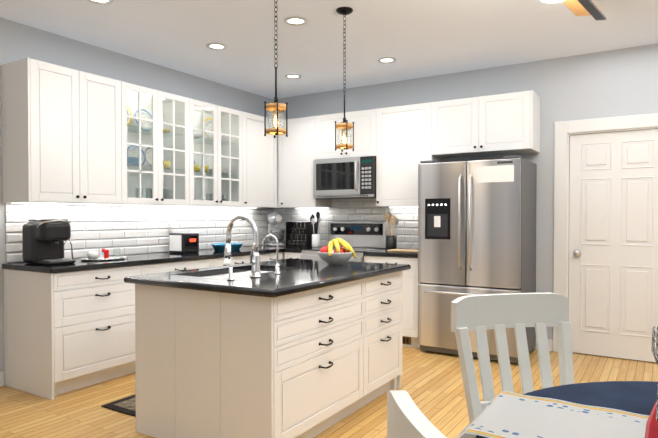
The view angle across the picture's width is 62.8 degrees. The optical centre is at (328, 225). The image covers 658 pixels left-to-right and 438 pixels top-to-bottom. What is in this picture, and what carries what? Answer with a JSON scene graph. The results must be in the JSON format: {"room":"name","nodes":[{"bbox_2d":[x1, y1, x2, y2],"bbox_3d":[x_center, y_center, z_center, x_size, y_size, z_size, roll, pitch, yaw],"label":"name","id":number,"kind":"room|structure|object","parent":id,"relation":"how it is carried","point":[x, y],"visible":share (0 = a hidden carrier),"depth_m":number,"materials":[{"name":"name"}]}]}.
{"room":"kitchen","nodes":[
{"label":"kitchen","id":0,"kind":"room"},
{"bbox_2d":[0,18,272,374],"bbox_3d":[-2.938,-0.159,3.348,0.150,2.740,8.200,1,1,32],"label":"wall","id":1,"kind":"structure","parent":0,"point":[18,41],"depth_m":4.66,"materials":[{"name":"grey paint"}]},
{"bbox_2d":[0,371,4,386],"bbox_3d":[-3.729,1.178,1.936,0.015,0.110,4.930,1,1,32],"label":"baseboard","id":2,"kind":"structure","parent":1,"relation":"attached to","point":[2,375],"depth_m":4.01,"materials":[{"name":"white wood"}]},
{"bbox_2d":[2,58,129,205],"bbox_3d":[-2.064,-0.685,4.267,0.348,1.020,0.830,1,1,32],"label":"upper cabinet","id":3,"kind":"object","parent":1,"relation":"attached to","point":[72,137],"depth_m":4.05,"materials":[{"name":"white wood"}]},
{"bbox_2d":[5,203,272,262],"bbox_3d":[-1.562,0.039,5.410,0.009,0.450,3.247,1,1,32],"label":"backsplash","id":4,"kind":"structure","parent":1,"relation":"attached to","point":[127,230],"depth_m":4.96,"materials":[{"name":"tile"}]},
{"bbox_2d":[167,220,172,230],"bbox_3d":[-1.575,0.003,5.351,0.028,0.115,0.075,1,1,32],"label":"electrical outlet plate","id":5,"kind":"object","parent":4,"relation":"attached to","point":[169,225],"visible":0.96,"depth_m":5.34,"materials":[{"name":"white plastic"}]},
{"bbox_2d":[214,110,277,207],"bbox_3d":[-0.929,-0.713,6.093,0.348,1.020,0.655,1,1,32],"label":"upper cabinet","id":6,"kind":"object","parent":1,"relation":"attached to","point":[245,159],"depth_m":5.85,"materials":[{"name":"white wood"}]},
{"bbox_2d":[0,346,657,437],"bbox_3d":[-0.071,1.278,1.588,6.900,0.080,8.500,1,1,32],"label":"floor","id":7,"kind":"structure","parent":0,"point":[432,385],"depth_m":3.73,"materials":[{"name":"brown wood"}]},
{"bbox_2d":[4,265,145,399],"bbox_3d":[-1.962,0.762,4.197,0.618,0.874,0.778,1,1,32],"label":"base cabinet","id":8,"kind":"object","parent":7,"relation":"on","point":[69,327],"depth_m":3.91,"materials":[{"name":"white wood"}]},
{"bbox_2d":[2,245,296,272],"bbox_3d":[-1.302,0.287,5.233,0.637,0.040,3.276,1,1,32],"label":"countertop","id":9,"kind":"structure","parent":8,"relation":"on","point":[79,266],"depth_m":4.40,"materials":[{"name":"black stone"}]},
{"bbox_2d":[22,219,75,264],"bbox_3d":[-2.059,0.120,4.083,0.330,0.328,0.368,1,1,32],"label":"coffee maker","id":10,"kind":"object","parent":9,"relation":"on","point":[43,240],"visible":1,"depth_m":3.97,"materials":[{"name":"black plastic"}]},
{"bbox_2d":[80,248,127,260],"bbox_3d":[-1.837,0.234,4.413,0.288,0.090,0.400,1,1,32],"label":"serving tray","id":11,"kind":"object","parent":9,"relation":"on","point":[92,254],"visible":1,"depth_m":4.34,"materials":[{"name":"white ceramic"}]},
{"bbox_2d":[169,233,198,252],"bbox_3d":[-1.420,0.171,5.270,0.203,0.190,0.222,1,1,32],"label":"toaster","id":12,"kind":"object","parent":9,"relation":"on","point":[183,242],"visible":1,"depth_m":5.19,"materials":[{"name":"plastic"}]},
{"bbox_2d":[211,243,243,250],"bbox_3d":[-1.067,0.227,5.653,0.270,0.066,0.418,1,1,32],"label":"dish","id":13,"kind":"object","parent":9,"relation":"on","point":[221,246],"visible":0.79,"depth_m":5.55,"materials":[{"name":"blue ceramic"}]},
{"bbox_2d":[265,212,285,245],"bbox_3d":[-0.654,0.045,6.495,0.321,0.405,0.292,1,1,32],"label":"stand mixer","id":14,"kind":"object","parent":9,"relation":"on","point":[274,219],"visible":0.92,"depth_m":6.39,"materials":[{"name":"grey metal"}]},
{"bbox_2d":[286,222,316,246],"bbox_3d":[-0.325,0.104,6.361,0.302,0.290,0.210,1,1,32],"label":"spice rack","id":15,"kind":"object","parent":9,"relation":"on","point":[294,229],"visible":1,"depth_m":6.34,"materials":[{"name":"black metal"}]},
{"bbox_2d":[101,394,135,416],"bbox_3d":[-1.088,1.200,3.797,0.500,0.008,0.820,1,1,32],"label":"mat","id":16,"kind":"object","parent":7,"relation":"on","point":[126,405],"visible":0.23,"depth_m":3.58,"materials":[{"name":"fabric"}]},
{"bbox_2d":[146,261,213,273],"bbox_3d":[-1.556,0.752,4.850,0.618,0.874,0.761,1,1,32],"label":"base cabinet","id":17,"kind":"object","parent":7,"relation":"on","point":[174,265],"depth_m":4.66,"materials":[{"name":"white wood"}]},
{"bbox_2d":[214,253,269,266],"bbox_3d":[-1.138,0.742,5.522,0.618,0.874,0.822,1,1,32],"label":"base cabinet","id":18,"kind":"object","parent":7,"relation":"on","point":[218,261],"depth_m":5.32,"materials":[{"name":"white wood"}]},
{"bbox_2d":[132,270,403,437],"bbox_3d":[-0.280,0.772,3.550,1.045,0.874,1.566,1,1,32],"label":"kitchen island","id":19,"kind":"object","parent":7,"relation":"on","point":[302,348],"depth_m":2.95,"materials":[{"name":"white wood"}]},
{"bbox_2d":[140,258,291,289],"bbox_3d":[-0.520,0.311,3.683,0.550,0.040,1.610,1,1,32],"label":"island countertop","id":20,"kind":"structure","parent":19,"relation":"on","point":[183,279],"depth_m":3.09,"materials":[{"name":"black stone"}]},
{"bbox_2d":[196,274,235,277],"bbox_3d":[-0.682,0.432,3.302,0.448,0.215,0.396,1,1,32],"label":"sink","id":21,"kind":"object","parent":20,"relation":"in","point":[197,275],"depth_m":3.51,"materials":[{"name":"silver metal"}]},
{"bbox_2d":[316,238,356,264],"bbox_3d":[0.052,0.189,3.920,0.290,0.196,0.281,1,1,32],"label":"fruit bowl","id":22,"kind":"object","parent":20,"relation":"on","point":[329,255],"visible":1,"depth_m":3.84,"materials":[{"name":"white ceramic"}]},
{"bbox_2d":[196,266,367,297],"bbox_3d":[-0.229,0.319,3.137,0.520,0.040,0.990,1,1,32],"label":"island countertop","id":23,"kind":"structure","parent":19,"relation":"on","point":[270,284],"depth_m":2.90,"materials":[{"name":"black stone"}]},
{"bbox_2d":[223,264,233,279],"bbox_3d":[-0.553,0.256,2.967,0.071,0.089,0.040,1,1,32],"label":"soap dispenser","id":24,"kind":"object","parent":23,"relation":"on","point":[230,273],"visible":1,"depth_m":2.95,"materials":[{"name":"silver metal"}]},
{"bbox_2d":[224,215,261,277],"bbox_3d":[-0.514,0.118,3.139,0.292,0.360,0.111,1,1,32],"label":"faucet","id":25,"kind":"object","parent":23,"relation":"on","point":[254,262],"visible":1,"depth_m":3.10,"materials":[{"name":"silver metal"}]},
{"bbox_2d":[262,234,280,273],"bbox_3d":[-0.350,0.175,3.303,0.148,0.241,0.043,1,1,32],"label":"filter faucet","id":26,"kind":"object","parent":23,"relation":"on","point":[277,264],"visible":1,"depth_m":3.28,"materials":[{"name":"silver metal"}]},
{"bbox_2d":[260,259,407,273],"bbox_3d":[-0.033,0.306,3.974,1.070,0.040,0.639,1,1,32],"label":"island countertop","id":27,"kind":"structure","parent":19,"relation":"on","point":[373,268],"depth_m":3.85,"materials":[{"name":"black stone"}]},
{"bbox_2d":[220,270,263,273],"bbox_3d":[-0.464,0.427,3.651,0.448,0.215,0.396,1,1,32],"label":"sink","id":28,"kind":"object","parent":27,"relation":"in","point":[221,271],"depth_m":3.74,"materials":[{"name":"silver metal"}]},
{"bbox_2d":[270,253,284,260],"bbox_3d":[-0.862,0.735,5.966,0.618,0.874,0.342,1,1,32],"label":"base cabinet","id":29,"kind":"object","parent":7,"relation":"on","point":[272,255],"depth_m":5.88,"materials":[{"name":"white wood"}]},
{"bbox_2d":[284,246,322,258],"bbox_3d":[-0.238,0.711,6.123,0.229,0.915,0.653,1,1,32],"label":"base cabinet","id":30,"kind":"object","parent":7,"relation":"on","point":[293,253],"visible":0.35,"depth_m":5.88,"materials":[{"name":"white wood"}]},
{"bbox_2d":[310,212,320,246],"bbox_3d":[-0.161,0.048,6.157,0.122,0.409,0.120,1,1,32],"label":"utensil crock","id":31,"kind":"object","parent":30,"relation":"on","point":[316,240],"visible":1,"depth_m":6.12,"materials":[{"name":"white ceramic"}]},
{"bbox_2d":[300,221,388,261],"bbox_3d":[0.158,0.566,5.822,0.749,1.215,0.688,1,1,32],"label":"range","id":32,"kind":"object","parent":7,"relation":"on","point":[360,237],"visible":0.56,"depth_m":5.96,"materials":[{"name":"silver metal"}]},
{"bbox_2d":[363,249,419,347],"bbox_3d":[0.763,0.721,5.501,0.607,0.915,0.653,1,1,32],"label":"base cabinet","id":33,"kind":"object","parent":7,"relation":"on","point":[410,312],"visible":0.29,"depth_m":5.17,"materials":[{"name":"white wood"}]},
{"bbox_2d":[384,212,398,249],"bbox_3d":[0.657,0.060,5.686,0.123,0.398,0.117,1,1,32],"label":"utensil crock","id":34,"kind":"object","parent":33,"relation":"on","point":[391,241],"visible":0.94,"depth_m":5.65,"materials":[{"name":"black plastic"}]},
{"bbox_2d":[387,249,417,252],"bbox_3d":[0.785,0.255,5.374,0.360,0.018,0.200,1,1,32],"label":"cutting board","id":35,"kind":"object","parent":33,"relation":"on","point":[404,250],"visible":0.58,"depth_m":5.32,"materials":[{"name":"brown wood"}]},
{"bbox_2d":[387,390,446,437],"bbox_3d":[0.415,0.777,0.839,0.570,0.950,0.524,0,1,-13],"label":"chair","id":36,"kind":"object","parent":7,"relation":"on","point":[406,418],"visible":1,"depth_m":0.88,"materials":[{"name":"white wood"}]},
{"bbox_2d":[418,155,536,363],"bbox_3d":[1.371,0.296,5.015,0.915,1.780,0.751,1,1,32],"label":"fridge","id":37,"kind":"object","parent":7,"relation":"on","point":[476,227],"visible":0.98,"depth_m":4.76,"materials":[{"name":"grey metal"}]},
{"bbox_2d":[451,292,573,422],"bbox_3d":[0.795,0.760,1.946,0.524,0.950,0.570,0,1,-14],"label":"chair","id":38,"kind":"object","parent":7,"relation":"on","point":[479,315],"visible":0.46,"depth_m":2.16,"materials":[{"name":"white wood"}]},
{"bbox_2d":[476,381,657,437],"bbox_3d":[0.907,0.863,1.030,1.245,0.768,1.246,1,1,32],"label":"dining table","id":39,"kind":"object","parent":7,"relation":"on","point":[638,397],"visible":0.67,"depth_m":1.50,"materials":[{"name":"blue fabric"}]},
{"bbox_2d":[456,390,648,437],"bbox_3d":[0.861,0.556,1.091,1.185,0.164,0.350,1,1,32],"label":"table runner","id":40,"kind":"object","parent":39,"relation":"on","point":[505,414],"visible":0.96,"depth_m":1.30,"materials":[{"name":"fabric"}]},
{"bbox_2d":[645,401,657,437],"bbox_3d":[0.706,0.418,1.139,0.070,0.110,0.067,1,1,32],"label":"napkin","id":41,"kind":"object","parent":40,"relation":"on","point":[651,430],"visible":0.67,"depth_m":1.13,"materials":[{"name":"red fabric"}]},
{"bbox_2d":[651,326,657,402],"bbox_3d":[0.894,0.372,1.403,0.096,0.200,0.096,1,1,32],"label":"goblet","id":42,"kind":"object","parent":39,"relation":"on","point":[654,345],"visible":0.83,"depth_m":1.40,"materials":[{"name":"clear glass"}]},
{"bbox_2d":[656,385,657,421],"bbox_3d":[0.614,0.379,0.920,0.096,0.200,0.096,1,1,32],"label":"goblet","id":43,"kind":"object","parent":39,"relation":"on","point":[657,406],"visible":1,"depth_m":0.94,"materials":[{"name":"clear glass"}]},
{"bbox_2d":[0,0,657,98],"bbox_3d":[-0.071,-1.541,1.545,6.900,0.080,8.500,1,1,32],"label":"ceiling","id":44,"kind":"structure","parent":0,"point":[415,39],"depth_m":4.34,"materials":[{"name":"white paint"}]},
{"bbox_2d":[87,0,112,4],"bbox_3d":[-1.556,-1.529,3.646,0.180,0.008,0.180,1,1,32],"label":"recessed light","id":45,"kind":"object","parent":44,"relation":"in","point":[103,2],"visible":1,"depth_m":3.69,"materials":[{"name":"white plastic"}]},
{"bbox_2d":[206,43,226,49],"bbox_3d":[-0.972,-1.545,4.660,0.180,0.008,0.180,1,1,32],"label":"recessed light","id":46,"kind":"object","parent":44,"relation":"in","point":[216,46],"visible":1,"depth_m":4.67,"materials":[{"name":"white plastic"}]},
{"bbox_2d":[264,0,287,137],"bbox_3d":[-0.319,-1.030,3.237,0.123,0.994,0.123,1,1,32],"label":"pendant light","id":47,"kind":"object","parent":44,"relation":"hanging from","point":[275,106],"visible":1,"depth_m":3.23,"materials":[{"name":"black metal"}]},
{"bbox_2d":[285,74,301,78],"bbox_3d":[-0.377,-1.560,5.656,0.180,0.008,0.180,1,1,32],"label":"recessed light","id":48,"kind":"object","parent":44,"relation":"in","point":[292,76],"visible":0.96,"depth_m":5.67,"materials":[{"name":"white plastic"}]},
{"bbox_2d":[284,16,307,25],"bbox_3d":[-0.251,-1.536,4.059,0.180,0.008,0.180,1,1,32],"label":"recessed light","id":49,"kind":"object","parent":44,"relation":"in","point":[295,21],"visible":0.98,"depth_m":4.05,"materials":[{"name":"white plastic"}]},
{"bbox_2d":[335,7,353,151],"bbox_3d":[0.111,-1.034,3.853,0.123,1.004,0.123,1,1,32],"label":"pendant light","id":50,"kind":"object","parent":44,"relation":"hanging from","point":[344,125],"visible":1,"depth_m":3.84,"materials":[{"name":"black metal"}]},
{"bbox_2d":[377,57,395,62],"bbox_3d":[0.544,-1.551,5.072,0.180,0.008,0.180,1,1,32],"label":"recessed light","id":51,"kind":"object","parent":44,"relation":"in","point":[386,60],"visible":0.98,"depth_m":5.06,"materials":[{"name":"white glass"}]},
{"bbox_2d":[541,0,605,19],"bbox_3d":[1.123,-1.310,2.773,1.325,0.420,1.264,1,1,32],"label":"ceiling fan","id":52,"kind":"object","parent":44,"relation":"hanging from","point":[584,8],"visible":1,"depth_m":3.04,"materials":[{"name":"brown wood"}]},
{"bbox_2d":[273,43,657,348],"bbox_3d":[2.131,-0.186,5.107,6.900,2.740,0.140,1,1,32],"label":"wall","id":53,"kind":"structure","parent":0,"point":[614,83],"depth_m":5.08,"materials":[{"name":"grey paint"}]},
{"bbox_2d":[278,116,331,208],"bbox_3d":[-0.282,-0.716,6.308,0.521,1.020,0.348,1,1,32],"label":"upper cabinet","id":54,"kind":"object","parent":53,"relation":"attached to","point":[295,151],"depth_m":6.16,"materials":[{"name":"white wood"}]},
{"bbox_2d":[273,199,417,248],"bbox_3d":[0.245,-0.024,6.192,2.230,0.552,0.009,1,1,32],"label":"backsplash","id":55,"kind":"structure","parent":53,"relation":"attached to","point":[369,210],"depth_m":6.14,"materials":[{"name":"tile"}]},
{"bbox_2d":[314,109,377,159],"bbox_3d":[0.262,-0.975,5.966,0.755,0.492,0.348,1,1,32],"label":"upper cabinet","id":56,"kind":"object","parent":53,"relation":"attached to","point":[365,121],"depth_m":5.79,"materials":[{"name":"white wood"}]},
{"bbox_2d":[313,156,375,198],"bbox_3d":[0.235,-0.512,5.930,0.751,0.427,0.449,1,1,32],"label":"microwave","id":57,"kind":"object","parent":56,"relation":"attached to","point":[346,178],"visible":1,"depth_m":5.76,"materials":[{"name":"silver plastic"}]},
{"bbox_2d":[376,102,443,207],"bbox_3d":[0.868,-0.705,5.593,0.669,1.020,0.348,1,1,32],"label":"upper cabinet","id":58,"kind":"object","parent":53,"relation":"attached to","point":[400,143],"depth_m":5.46,"materials":[{"name":"white wood"}]},
{"bbox_2d":[438,90,539,157],"bbox_3d":[1.504,-0.949,5.194,0.946,0.520,0.348,1,1,32],"label":"upper cabinet","id":59,"kind":"object","parent":53,"relation":"attached to","point":[507,123],"depth_m":5.02,"materials":[{"name":"white wood"}]},
{"bbox_2d":[553,113,657,361],"bbox_3d":[2.562,0.117,4.806,1.025,2.145,0.184,1,1,32],"label":"door","id":60,"kind":"structure","parent":53,"relation":"attached to","point":[605,272],"depth_m":4.82,"materials":[{"name":"white wood"}]}
]}

